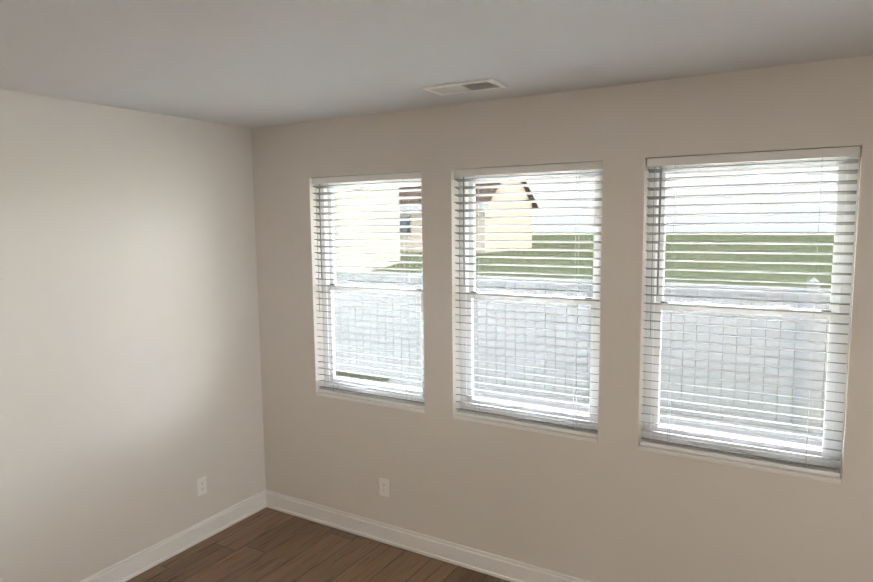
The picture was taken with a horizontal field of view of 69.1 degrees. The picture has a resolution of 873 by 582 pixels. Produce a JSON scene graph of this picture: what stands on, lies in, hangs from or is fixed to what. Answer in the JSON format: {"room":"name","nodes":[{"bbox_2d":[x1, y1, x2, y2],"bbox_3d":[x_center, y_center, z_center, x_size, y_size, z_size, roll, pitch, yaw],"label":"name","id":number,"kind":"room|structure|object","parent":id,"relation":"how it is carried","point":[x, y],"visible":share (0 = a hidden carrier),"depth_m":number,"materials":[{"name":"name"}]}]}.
{"room":"empty room","nodes":[
{"label":"empty room","id":0,"kind":"room"},
{"bbox_2d":[0,89,265,581],"bbox_3d":[-2.696,0.488,2.336,0.160,2.740,5.290,3,7,31],"label":"wall","id":1,"kind":"structure","parent":0,"point":[131,410],"depth_m":3.63,"materials":[{"name":"white paint"}]},
{"bbox_2d":[79,490,265,581],"bbox_3d":[-2.563,1.783,2.499,0.022,0.128,5.129,3,7,31],"label":"baseboard","id":2,"kind":"structure","parent":1,"relation":"attached to","point":[134,565],"depth_m":4.03,"materials":[{"name":"white wood"}]},
{"bbox_2d":[197,476,206,495],"bbox_3d":[-1.547,1.289,4.183,0.008,0.115,0.070,3,7,31],"label":"electrical outlet","id":3,"kind":"object","parent":1,"relation":"attached to","point":[202,486],"visible":1,"depth_m":4.18,"materials":[{"name":"white plastic"}]},
{"bbox_2d":[126,507,509,581],"bbox_3d":[2.075,2.009,1.121,9.820,0.120,7.870,3,7,31],"label":"floor","id":4,"kind":"structure","parent":0,"point":[266,544],"depth_m":3.94,"materials":[{"name":"brown wood"}]},
{"bbox_2d":[0,0,872,128],"bbox_3d":[2.045,-0.835,0.812,9.820,0.120,7.870,3,7,31],"label":"ceiling","id":5,"kind":"structure","parent":0,"point":[251,64],"depth_m":2.42,"materials":[{"name":"white paint"}]},
{"bbox_2d":[423,78,507,95],"bbox_3d":[0.140,-0.999,3.111,0.370,0.013,0.190,3,7,31],"label":"ceiling vent","id":6,"kind":"object","parent":5,"relation":"in","point":[468,86],"visible":1,"depth_m":3.09,"materials":[{"name":"white metal"}]},
{"bbox_2d":[251,55,872,581],"bbox_3d":[0.665,0.326,3.498,4.740,2.740,0.160,3,7,31],"label":"wall","id":7,"kind":"structure","parent":0,"point":[613,505],"depth_m":3.38,"materials":[{"name":"white paint"}]},
{"bbox_2d":[316,391,423,412],"bbox_3d":[-0.428,0.719,4.152,0.870,0.019,0.092,3,7,31],"label":"window sill","id":8,"kind":"structure","parent":7,"relation":"attached to","point":[383,404],"depth_m":4.10,"materials":[{"name":"white wood"}]},
{"bbox_2d":[320,179,423,401],"bbox_3d":[-0.396,-0.018,4.139,0.870,1.448,0.074,3,7,31],"label":"window","id":9,"kind":"structure","parent":7,"relation":"in","point":[327,333],"depth_m":4.24,"materials":[{"name":"white plastic"}]},
{"bbox_2d":[312,172,423,408],"bbox_3d":[-0.438,-0.011,4.069,0.859,1.443,0.063,3,7,31],"label":"window blind","id":10,"kind":"object","parent":9,"relation":"attached to","point":[375,178],"visible":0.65,"depth_m":4.04,"materials":[{"name":"white plastic"}]},
{"bbox_2d":[379,478,388,496],"bbox_3d":[-0.341,1.274,4.109,0.070,0.115,0.008,3,7,31],"label":"outlet","id":11,"kind":"object","parent":7,"relation":"attached to","point":[384,486],"visible":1,"depth_m":4.11,"materials":[{"name":"white plastic"}]},
{"bbox_2d":[266,490,589,581],"bbox_3d":[0.710,1.638,3.515,4.601,0.128,0.022,3,7,31],"label":"baseboard","id":12,"kind":"structure","parent":7,"relation":"attached to","point":[501,567],"depth_m":4.00,"materials":[{"name":"white wood"}]},
{"bbox_2d":[453,414,597,442],"bbox_3d":[0.497,0.769,3.605,0.872,0.019,0.092,3,7,31],"label":"window sill","id":13,"kind":"structure","parent":7,"relation":"attached to","point":[531,429],"depth_m":3.55,"materials":[{"name":"white wood"}]},
{"bbox_2d":[459,170,602,429],"bbox_3d":[0.529,0.032,3.591,0.872,1.448,0.074,3,7,31],"label":"window","id":14,"kind":"structure","parent":7,"relation":"in","point":[468,341],"depth_m":3.62,"materials":[{"name":"white plastic"}]},
{"bbox_2d":[454,161,602,436],"bbox_3d":[0.487,0.038,3.521,0.861,1.443,0.063,3,7,31],"label":"window blind","id":15,"kind":"object","parent":14,"relation":"attached to","point":[564,167],"visible":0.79,"depth_m":3.48,"materials":[{"name":"white plastic"}]},
{"bbox_2d":[638,445,840,483],"bbox_3d":[1.430,0.819,3.053,0.878,0.019,0.092,3,7,31],"label":"window sill","id":16,"kind":"structure","parent":7,"relation":"attached to","point":[806,475],"depth_m":2.99,"materials":[{"name":"white wood"}]},
{"bbox_2d":[642,148,860,472],"bbox_3d":[1.462,0.082,3.039,0.878,1.448,0.074,3,7,31],"label":"window","id":17,"kind":"structure","parent":7,"relation":"in","point":[830,377],"depth_m":2.99,"materials":[{"name":"white plastic"}]},
{"bbox_2d":[640,146,859,476],"bbox_3d":[1.420,0.089,2.969,0.867,1.443,0.063,3,7,31],"label":"window blind","id":18,"kind":"object","parent":17,"relation":"attached to","point":[823,153],"visible":0.9,"depth_m":2.93,"materials":[{"name":"white plastic"}]},
{"label":"outside","id":19,"kind":"structure","parent":0,"visible":0},
{"bbox_2d":[336,235,833,425],"bbox_3d":[11.983,-2.348,44.766,150.000,0.200,150.000,3,7,31],"label":"ground","id":20,"kind":"structure","parent":19,"point":[760,267],"depth_m":38.73,"materials":[{"name":"green plant"}]},
{"bbox_2d":[334,187,399,270],"bbox_3d":[-9.873,-4.851,28.125,11.920,8.830,25.900,0,6,10],"label":"house","id":21,"kind":"structure","parent":20,"relation":"on","point":[361,243],"depth_m":32.37,"materials":[{"name":"beige"}]},
{"bbox_2d":[399,181,537,252],"bbox_3d":[1.112,-7.875,58.816,13.400,7.980,10.920,3,7,31],"label":"house","id":22,"kind":"structure","parent":20,"relation":"on","point":[489,214],"depth_m":55.06,"materials":[{"name":"beige"}]},
{"bbox_2d":[334,270,830,434],"bbox_3d":[4.138,1.043,4.761,26.627,1.870,4.405,3,7,31],"label":"fence","id":23,"kind":"object","parent":20,"relation":"on","point":[768,389],"depth_m":8.36,"materials":[{"name":"plastic"}]},
{"bbox_2d":[380,376,822,448],"bbox_3d":[1.050,1.712,5.752,5.918,0.390,3.808,3,7,31],"label":"patio slab","id":24,"kind":"object","parent":20,"relation":"on","point":[689,424],"depth_m":6.75,"materials":[{"name":"concrete"}]}
]}

